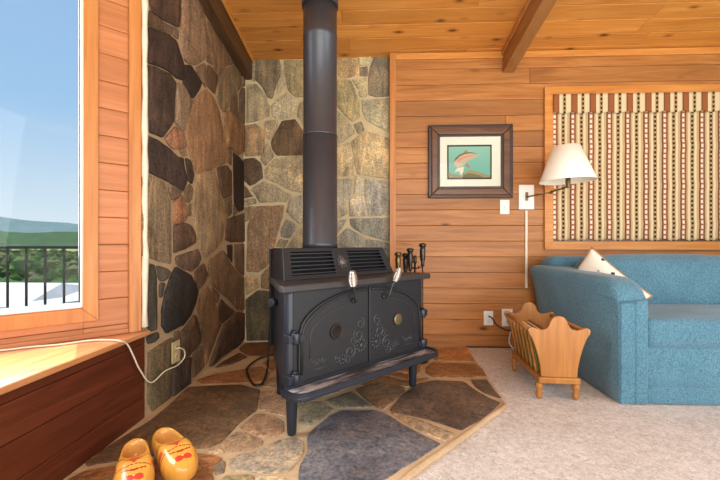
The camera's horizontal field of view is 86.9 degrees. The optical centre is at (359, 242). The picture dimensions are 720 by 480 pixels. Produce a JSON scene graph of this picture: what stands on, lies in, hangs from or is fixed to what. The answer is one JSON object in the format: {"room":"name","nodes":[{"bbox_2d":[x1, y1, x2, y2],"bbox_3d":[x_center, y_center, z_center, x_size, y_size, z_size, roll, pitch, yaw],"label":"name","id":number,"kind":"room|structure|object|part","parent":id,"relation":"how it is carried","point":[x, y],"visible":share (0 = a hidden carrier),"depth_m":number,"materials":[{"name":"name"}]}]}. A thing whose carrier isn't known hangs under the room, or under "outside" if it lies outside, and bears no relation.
{"room":"living room","nodes":[
{"label":"living room","id":0,"kind":"room"},
{"bbox_2d":[0,0,140,349],"bbox_3d":[-2.219,-0.600,1.298,2.600,3.200,0.182,0,0,-43],"label":"wall","id":1,"kind":"structure","parent":0,"point":[119,20],"depth_m":2.05,"materials":[{"name":"brown wood"}]},
{"bbox_2d":[0,0,98,331],"bbox_3d":[-2.154,-0.690,1.286,2.104,2.186,0.069,0,0,-43],"label":"window","id":2,"kind":"structure","parent":1,"relation":"in","point":[88,10],"depth_m":1.95,"materials":[{"name":"orange wood"}]},
{"bbox_3d":[-2.193,0.476,1.217,2.528,0.025,0.017,0,0,-43],"label":"trim","id":3,"kind":"part","parent":1,"relation":"part of","materials":[{"name":"brown wood"}]},
{"bbox_2d":[0,330,149,394],"bbox_3d":[-2.383,0.504,1.045,2.309,0.028,2.300,0,0,2],"label":"trim","id":4,"kind":"structure","parent":1,"relation":"attached to","point":[19,367],"depth_m":1.63,"materials":[{"name":"brown wood"}]},
{"bbox_2d":[0,339,185,382],"bbox_3d":[-1.337,0.636,1.958,0.349,0.317,1.087,0,0,37],"label":"extension cord","id":5,"kind":"object","parent":4,"relation":"on","point":[126,343],"visible":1,"depth_m":1.89,"materials":[{"name":"beige plastic"}]},
{"bbox_3d":[-1.250,-0.856,2.104,0.059,2.689,0.052,0,0,-43],"label":"corner trim","id":6,"kind":"part","parent":1,"relation":"part of","materials":[{"name":"orange wood"}]},
{"bbox_2d":[0,337,144,479],"bbox_3d":[-1.280,0.759,0.991,0.060,0.482,2.280,0,0,2],"label":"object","id":7,"kind":"object","parent":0,"point":[51,425],"visible":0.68,"depth_m":1.61,"materials":[{"name":"red wood"}]},
{"bbox_2d":[141,0,245,415],"bbox_3d":[-1.259,-0.581,2.959,0.202,3.166,1.684,0,0,2],"label":"wall","id":8,"kind":"structure","parent":0,"point":[196,234],"depth_m":2.67,"materials":[{"name":"stone"}]},
{"bbox_2d":[141,0,148,327],"bbox_3d":[-1.209,-0.780,2.133,0.036,2.500,0.049,0,0,2],"label":"trim","id":9,"kind":"structure","parent":8,"relation":"attached to","point":[144,3],"depth_m":2.12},
{"bbox_2d":[171,339,179,363],"bbox_3d":[-1.177,0.695,2.432,0.012,0.135,0.095,0,0,2],"label":"electrical outlet","id":10,"kind":"object","parent":8,"relation":"attached to","point":[175,353],"visible":1,"depth_m":2.42,"materials":[{"name":"beige plastic"}]},
{"bbox_2d":[199,0,251,79],"bbox_3d":[-1.139,-1.848,2.846,0.091,0.481,1.798,0,0,2],"label":"beam","id":11,"kind":"structure","parent":8,"relation":"attached to","point":[215,11],"depth_m":3.17,"materials":[{"name":"brown wood"}]},
{"bbox_2d":[225,0,719,59],"bbox_3d":[0.381,-2.284,0.782,7.900,0.984,6.008,0,0,2],"label":"ceiling","id":12,"kind":"structure","parent":0,"point":[270,29],"depth_m":3.26,"materials":[{"name":"brown wood"}]},
{"bbox_2d":[503,0,556,72],"bbox_3d":[1.289,-2.162,0.772,0.105,1.102,5.645,0,0,2],"label":"beam","id":13,"kind":"structure","parent":12,"relation":"attached to","point":[537,11],"depth_m":3.11,"materials":[{"name":"brown wood"}]},
{"bbox_2d":[244,54,719,346],"bbox_3d":[1.546,-0.415,3.674,5.800,2.830,0.175,0,0,2],"label":"wall","id":14,"kind":"structure","parent":0,"point":[475,253],"depth_m":3.62,"materials":[{"name":"brown wood"}]},
{"bbox_2d":[221,0,253,62],"bbox_3d":[-1.130,-2.122,1.645,0.018,0.700,4.198,0,0,2],"label":"trim","id":15,"kind":"structure","parent":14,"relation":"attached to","point":[223,1],"depth_m":3.30,"materials":[{"name":"brown wood"}]},
{"bbox_2d":[389,53,395,271],"bbox_3d":[0.313,-0.405,3.655,0.058,2.810,0.082,0,0,2],"label":"trim","id":16,"kind":"structure","parent":14,"relation":"attached to","point":[392,58],"depth_m":3.61,"materials":[{"name":"orange wood"}]},
{"bbox_2d":[428,124,512,197],"bbox_3d":[1.042,-0.770,3.587,0.789,0.691,0.040,0,0,2],"label":"framed picture","id":17,"kind":"object","parent":14,"relation":"attached to","point":[465,161],"visible":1,"depth_m":3.58,"materials":[{"name":"brown wood"}]},
{"bbox_2d":[447,145,491,178],"bbox_3d":[1.034,-0.765,3.591,0.418,0.326,0.002,0,0,2],"label":"print","id":18,"kind":"object","parent":17,"relation":"attached to","point":[463,161],"depth_m":3.59},
{"bbox_2d":[484,311,492,324],"bbox_3d":[1.215,0.711,3.594,0.088,0.135,0.012,0,0,2],"label":"electrical outlet","id":19,"kind":"object","parent":14,"relation":"attached to","point":[487,320],"visible":1,"depth_m":3.59,"materials":[{"name":"white plastic"}]},
{"bbox_2d":[488,316,510,330],"bbox_3d":[1.385,0.835,3.454,0.436,0.297,0.086,0,0,44],"label":"power cord","id":20,"kind":"object","parent":19,"relation":"attached to","point":[488,316],"visible":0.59,"depth_m":3.51,"materials":[{"name":"black plastic"}]},
{"bbox_2d":[466,346,512,347],"bbox_3d":[2.692,0.989,3.540,3.500,0.022,0.004,0,0,2],"label":"baseboard","id":21,"kind":"structure","parent":14,"relation":"attached to","point":[466,346],"depth_m":3.60,"materials":[{"name":"brown wood"}]},
{"bbox_2d":[500,200,508,213],"bbox_3d":[1.366,-0.341,3.585,0.088,0.135,0.018,0,0,2],"label":"light switch","id":22,"kind":"object","parent":14,"relation":"attached to","point":[504,204],"visible":1,"depth_m":3.59,"materials":[{"name":"white plastic"}]},
{"bbox_2d":[502,309,512,325],"bbox_3d":[1.390,0.704,3.587,0.100,0.165,0.012,0,0,2],"label":"electrical outlet","id":23,"kind":"object","parent":14,"relation":"attached to","point":[504,320],"visible":0.44,"depth_m":3.59,"materials":[{"name":"white plastic"}]},
{"bbox_2d":[502,0,530,54],"bbox_3d":[1.227,-2.238,0.764,0.016,0.948,5.623,0,0,2],"label":"trim","id":24,"kind":"structure","parent":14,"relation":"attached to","point":[527,2],"depth_m":3.21,"materials":[{"name":"orange wood"}]},
{"bbox_2d":[525,210,527,287],"bbox_3d":[1.566,0.059,3.579,0.022,0.732,0.012,0,0,2],"label":"cord cover","id":25,"kind":"object","parent":14,"relation":"attached to","point":[526,211],"visible":1,"depth_m":3.57,"materials":[{"name":"beige plastic"}]},
{"bbox_2d":[396,47,719,59],"bbox_3d":[2.391,-1.775,3.543,4.101,0.060,0.020,0,0,2],"label":"trim","id":26,"kind":"structure","parent":14,"relation":"attached to","point":[697,50],"depth_m":3.55,"materials":[{"name":"orange wood"}]},
{"bbox_2d":[519,143,596,208],"bbox_3d":[1.722,-0.565,3.279,0.478,0.498,0.601,0,0,2],"label":"wall lamp","id":27,"kind":"object","parent":14,"relation":"attached to","point":[567,164],"visible":1,"depth_m":3.10,"materials":[{"name":"white fabric"}]},
{"bbox_3d":[1.566,-0.432,3.579,0.142,0.232,0.014,0,0,2],"label":"plate","id":28,"kind":"part","parent":27,"relation":"part of","materials":[{"name":"white plastic"}]},
{"bbox_3d":[1.645,-0.447,3.469,0.212,0.042,0.022,0,0,42],"label":"arm","id":29,"kind":"part","parent":27,"relation":"part of","materials":[{"name":"brown metal"}]},
{"bbox_2d":[565,178,570,187],"bbox_3d":[1.748,-0.514,3.193,0.040,0.102,0.039,0,0,2],"label":"socket","id":30,"kind":"object","parent":27,"relation":"attached to","point":[567,180],"depth_m":3.18,"materials":[{"name":"brown metal"}]},
{"bbox_3d":[1.742,-0.663,3.194,0.431,0.302,0.431,0,0,2],"label":"lamp shade","id":31,"kind":"part","parent":27,"relation":"part of","materials":[{"name":"white fabric"}]},
{"bbox_2d":[544,84,719,249],"bbox_3d":[2.909,-0.699,3.519,2.363,1.526,0.028,0,0,2],"label":"window","id":32,"kind":"structure","parent":14,"relation":"in","point":[550,243],"depth_m":3.54,"materials":[{"name":"orange wood"}]},
{"bbox_2d":[553,91,719,240],"bbox_3d":[2.909,-0.701,3.498,2.215,1.362,0.039,0,0,2],"label":"curtain","id":33,"kind":"object","parent":32,"relation":"attached to","point":[654,158],"visible":0.94,"depth_m":3.52,"materials":[{"name":"fabric"}]},
{"bbox_2d":[411,348,719,479],"bbox_3d":[1.378,0.992,0.679,5.900,0.006,5.865,0,0,2],"label":"floor","id":34,"kind":"structure","parent":0,"point":[554,436],"depth_m":1.93,"materials":[{"name":"beige carpet"}]},
{"bbox_2d":[63,342,502,479],"bbox_3d":[-0.150,0.993,1.864,2.157,0.055,3.686,0,0,2],"label":"hearth","id":35,"kind":"object","parent":34,"relation":"on","point":[380,428],"visible":0.65,"depth_m":2.07,"materials":[{"name":"stone"}]},
{"bbox_2d":[113,438,154,479],"bbox_3d":[-0.909,0.910,1.531,0.142,0.111,0.374,0,0,-30],"label":"clog","id":36,"kind":"object","parent":35,"relation":"on","point":[135,462],"visible":1,"depth_m":1.49,"materials":[{"name":"paint"}]},
{"bbox_2d":[151,427,197,479],"bbox_3d":[-0.810,0.910,1.650,0.142,0.111,0.374,0,0,-42],"label":"clog","id":37,"kind":"object","parent":35,"relation":"on","point":[175,455],"visible":1,"depth_m":1.57,"materials":[{"name":"paint"}]},
{"bbox_2d":[246,331,272,386],"bbox_3d":[-0.741,0.702,2.882,0.274,0.530,0.654,0,0,2],"label":"power cord","id":38,"kind":"object","parent":35,"relation":"on","point":[268,351],"visible":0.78,"depth_m":2.76,"materials":[{"name":"black plastic"}]},
{"bbox_2d":[268,247,437,435],"bbox_3d":[-0.106,0.501,2.429,1.184,0.938,0.695,0,0,-43],"label":"wood stove","id":39,"kind":"object","parent":35,"relation":"on","point":[340,318],"visible":1,"depth_m":2.20,"materials":[{"name":"black metal"}]},
{"bbox_3d":[-0.499,0.345,2.209,0.056,0.056,0.070,0,0,26],"label":"damper knob","id":40,"kind":"part","parent":39,"relation":"part of","materials":[{"name":"black metal"}]},
{"bbox_3d":[-0.511,0.854,2.447,0.068,0.232,0.068,0,0,-43],"label":"leg","id":41,"kind":"part","parent":39,"relation":"part of","materials":[{"name":"black metal"}]},
{"bbox_3d":[-0.347,0.854,1.931,0.068,0.232,0.068,0,0,-43],"label":"leg","id":42,"kind":"part","parent":39,"relation":"part of","materials":[{"name":"black metal"}]},
{"bbox_2d":[302,0,337,247],"bbox_3d":[-0.274,-0.988,2.611,0.249,2.039,0.249,0,0,2],"label":"pipe","id":43,"kind":"object","parent":39,"relation":"on","point":[319,16],"visible":1,"depth_m":2.51,"materials":[{"name":"grey metal"}]},
{"bbox_2d":[271,247,385,279],"bbox_3d":[-0.167,0.129,2.495,0.796,0.195,0.796,0,0,2],"label":"vent","id":44,"kind":"object","parent":39,"relation":"attached to","point":[368,263],"depth_m":2.37,"materials":[{"name":"black metal"}]},
{"bbox_3d":[-0.135,0.484,2.095,0.488,0.448,0.018,0,0,-43],"label":"door","id":45,"kind":"part","parent":39,"relation":"part of","materials":[{"name":"metal"}]},
{"bbox_3d":[-0.118,0.123,2.442,0.899,0.182,0.086,0,0,-43],"label":"grille frame","id":46,"kind":"part","parent":39,"relation":"part of","materials":[{"name":"black metal"}]},
{"bbox_3d":[-0.138,0.229,2.464,1.184,0.036,0.580,0,0,-43],"label":"plate","id":47,"kind":"part","parent":39,"relation":"part of","materials":[{"name":"black metal"}]},
{"bbox_3d":[-0.032,0.287,2.139,0.033,0.113,0.087,0,0,-6],"label":"handle","id":48,"kind":"part","parent":39,"relation":"part of","materials":[{"name":"black metal"}]},
{"bbox_3d":[0.039,0.493,2.272,1.030,0.490,0.010,0,0,-43],"label":"plate","id":49,"kind":"part","parent":39,"relation":"part of","materials":[{"name":"metal"}]},
{"bbox_2d":[281,354,437,402],"bbox_3d":[0.084,0.751,2.224,1.170,0.022,0.135,0,0,-43],"label":"shelf","id":50,"kind":"object","parent":39,"relation":"attached to","point":[316,388],"depth_m":2.08,"materials":[{"name":"metal"}]},
{"bbox_3d":[0.177,0.287,2.332,0.087,0.113,0.033,0,0,10],"label":"handle","id":51,"kind":"part","parent":39,"relation":"part of","materials":[{"name":"black metal"}]},
{"bbox_3d":[0.229,0.484,2.432,0.488,0.448,0.018,0,0,-43],"label":"door","id":52,"kind":"part","parent":39,"relation":"part of","materials":[{"name":"metal"}]},
{"bbox_3d":[0.358,0.854,2.583,0.068,0.232,0.068,0,0,-43],"label":"leg","id":53,"kind":"part","parent":39,"relation":"part of","materials":[{"name":"black metal"}]},
{"bbox_2d":[406,255,427,363],"bbox_3d":[0.454,0.535,3.144,0.220,0.870,0.220,0,0,2],"label":"stand","id":54,"kind":"object","parent":35,"relation":"on","point":[414,257],"visible":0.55,"depth_m":3.13,"materials":[{"name":"metal"}]},
{"bbox_2d":[394,252,401,267],"bbox_3d":[0.313,0.507,3.130,0.090,0.866,0.090,0,0,2],"label":"brush","id":55,"kind":"object","parent":54,"relation":"hanging from","point":[397,254],"visible":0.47,"depth_m":3.11,"materials":[{"name":"metal"}]},
{"bbox_2d":[402,253,407,271],"bbox_3d":[0.383,0.512,3.187,0.110,0.856,0.056,0,0,2],"label":"shovel","id":56,"kind":"object","parent":54,"relation":"hanging from","point":[405,261],"visible":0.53,"depth_m":3.17,"materials":[{"name":"metal"}]},
{"bbox_2d":[407,248,413,272],"bbox_3d":[0.410,0.491,3.106,0.060,0.900,0.056,0,0,2],"label":"tongs","id":57,"kind":"object","parent":54,"relation":"hanging from","point":[409,250],"visible":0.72,"depth_m":3.09,"materials":[{"name":"metal"}]},
{"bbox_3d":[0.454,0.525,3.144,0.036,0.850,0.036,0,0,2],"label":"post","id":58,"kind":"part","parent":54,"relation":"part of","materials":[{"name":"metal"}]},
{"bbox_2d":[419,243,425,336],"bbox_3d":[0.502,0.470,3.042,0.058,0.940,0.059,0,0,-45],"label":"poker","id":59,"kind":"object","parent":54,"relation":"hanging from","point":[422,246],"visible":0.77,"depth_m":3.03,"materials":[{"name":"metal"}]},
{"bbox_3d":[0.501,0.095,3.043,0.058,0.190,0.056,0,0,2],"label":"handle","id":60,"kind":"part","parent":59,"relation":"part of","materials":[{"name":"metal"}]},
{"bbox_2d":[399,346,507,479],"bbox_3d":[0.112,0.988,1.673,0.646,0.037,4.218,0,0,33],"label":"trim","id":61,"kind":"structure","parent":35,"relation":"attached to","point":[425,463],"depth_m":1.86,"materials":[{"name":"brown wood"}]},
{"bbox_2d":[504,302,590,399],"bbox_3d":[1.281,0.723,2.671,0.375,0.530,0.600,0,0,6],"label":"magazine rack","id":62,"kind":"object","parent":34,"relation":"on","point":[559,347],"visible":1,"depth_m":2.39,"materials":[{"name":"brown wood"}]},
{"bbox_3d":[1.119,0.556,2.689,0.026,0.026,0.560,0,0,6],"label":"rail","id":63,"kind":"part","parent":62,"relation":"part of","materials":[{"name":"brown wood"}]},
{"bbox_2d":[518,324,539,370],"bbox_3d":[1.173,0.717,2.654,0.050,0.250,0.302,0,0,6],"label":"magazine","id":64,"kind":"object","parent":62,"relation":"on","point":[535,353],"visible":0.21,"depth_m":2.58,"materials":[{"name":"paper"}]},
{"bbox_3d":[1.311,0.650,2.949,0.375,0.385,0.022,0,0,6],"label":"panel","id":65,"kind":"part","parent":62,"relation":"part of","materials":[{"name":"brown wood"}]},
{"bbox_3d":[1.281,0.863,2.671,0.250,0.040,0.600,0,0,6],"label":"board","id":66,"kind":"part","parent":62,"relation":"part of","materials":[{"name":"brown wood"}]},
{"bbox_3d":[1.250,0.650,2.393,0.375,0.385,0.022,0,0,6],"label":"panel","id":67,"kind":"part","parent":62,"relation":"part of","materials":[{"name":"brown wood"}]},
{"bbox_3d":[1.443,0.556,2.653,0.026,0.026,0.560,0,0,6],"label":"rail","id":68,"kind":"part","parent":62,"relation":"part of","materials":[{"name":"brown wood"}]},
{"bbox_2d":[529,254,719,404],"bbox_3d":[2.974,0.538,2.832,2.950,0.906,1.134,0,0,2],"label":"sofa","id":69,"kind":"object","parent":34,"relation":"on","point":[664,348],"visible":0.86,"depth_m":2.44,"materials":[{"name":"blue fabric"}]},
{"bbox_3d":[2.990,0.547,3.251,2.763,0.873,0.296,0,0,2],"label":"backrest","id":70,"kind":"part","parent":69,"relation":"part of","materials":[{"name":"blue fabric"}]},
{"bbox_3d":[1.646,0.590,2.877,0.292,0.790,1.080,0,0,2],"label":"arm","id":71,"kind":"part","parent":69,"relation":"part of"},
{"bbox_2d":[577,246,652,299],"bbox_3d":[1.801,0.331,2.801,0.174,0.611,0.635,0,0,-19],"label":"throw pillow","id":72,"kind":"object","parent":69,"relation":"on","point":[593,261],"visible":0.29,"depth_m":2.80,"materials":[{"name":"fabric"}]},
{"bbox_3d":[1.643,0.676,2.335,0.090,0.620,0.024,0,0,2],"label":"panel","id":73,"kind":"part","parent":69,"relation":"part of","materials":[{"name":"blue fabric"}]},
{"bbox_2d":[574,254,719,304],"bbox_3d":[2.365,0.328,2.989,1.226,0.485,0.344,0,0,2],"label":"cushion","id":74,"kind":"object","parent":69,"relation":"on","point":[670,278],"depth_m":2.86,"materials":[{"name":"blue fabric"}]},
{"bbox_3d":[2.954,0.933,2.306,2.389,0.115,0.064,0,0,2],"label":"rail","id":75,"kind":"part","parent":69,"relation":"part of","materials":[{"name":"blue fabric"}]},
{"bbox_2d":[648,304,719,347],"bbox_3d":[2.368,0.555,2.616,1.192,0.224,0.649,0,0,2],"label":"seat cushion","id":76,"kind":"object","parent":69,"relation":"on","point":[669,325],"depth_m":2.32,"materials":[{"name":"blue fabric"}]},
{"bbox_3d":[2.974,0.814,2.840,2.524,0.354,1.096,0,0,2],"label":"frame","id":77,"kind":"part","parent":69,"relation":"part of","materials":[{"name":"blue fabric"}]},
{"label":"outside","id":78,"kind":"structure","parent":0,"visible":0},
{"bbox_3d":[-3.739,1.070,1.874,4.780,0.100,2.250,0,0,2],"label":"deck","id":79,"kind":"object","parent":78,"visible":0},
{"bbox_2d":[0,246,77,307],"bbox_3d":[-3.813,0.510,2.903,4.150,0.979,0.040,0,0,2],"label":"deck railing","id":80,"kind":"object","parent":79,"relation":"on","point":[7,248],"visible":0.22,"depth_m":2.84,"materials":[{"name":"black metal"}]},
{"bbox_3d":[-3.813,0.032,2.903,4.150,0.022,0.040,0,0,2],"label":"rail","id":81,"kind":"part","parent":80,"relation":"part of","materials":[{"name":"black metal"}]},
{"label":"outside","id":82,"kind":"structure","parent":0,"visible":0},
{"bbox_2d":[11,249,77,251],"bbox_3d":[-117.409,7.100,194.783,550.000,0.200,480.000,0,0,2],"label":"ground","id":83,"kind":"structure","parent":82,"point":[72,250],"depth_m":409.26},
{"bbox_2d":[0,282,77,308],"bbox_3d":[-18.892,3.842,18.336,19.897,4.315,7.953,0,0,2],"label":"outbuilding","id":84,"kind":"structure","parent":83,"relation":"on","point":[16,290],"depth_m":16.71,"materials":[{"name":"white metal"}]},
{"bbox_2d":[0,249,77,282],"bbox_3d":[-112.569,4.974,93.800,181.585,6.677,114.283,0,0,2],"label":"woods","id":85,"kind":"object","parent":83,"relation":"on","point":[35,256],"visible":0.38,"depth_m":66.03,"materials":[{"name":"green plant"}]},
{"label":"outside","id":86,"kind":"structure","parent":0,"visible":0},
{"bbox_2d":[0,217,77,232],"bbox_3d":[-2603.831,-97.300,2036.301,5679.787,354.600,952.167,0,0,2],"label":"hills","id":87,"kind":"structure","parent":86,"point":[6,224],"depth_m":2289.96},
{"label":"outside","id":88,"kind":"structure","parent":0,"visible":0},
{"bbox_2d":[0,231,77,245],"bbox_3d":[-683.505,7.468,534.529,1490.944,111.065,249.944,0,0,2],"label":"hills","id":89,"kind":"structure","parent":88,"point":[6,238],"depth_m":608.41,"materials":[{"name":"green plant"}]}
]}

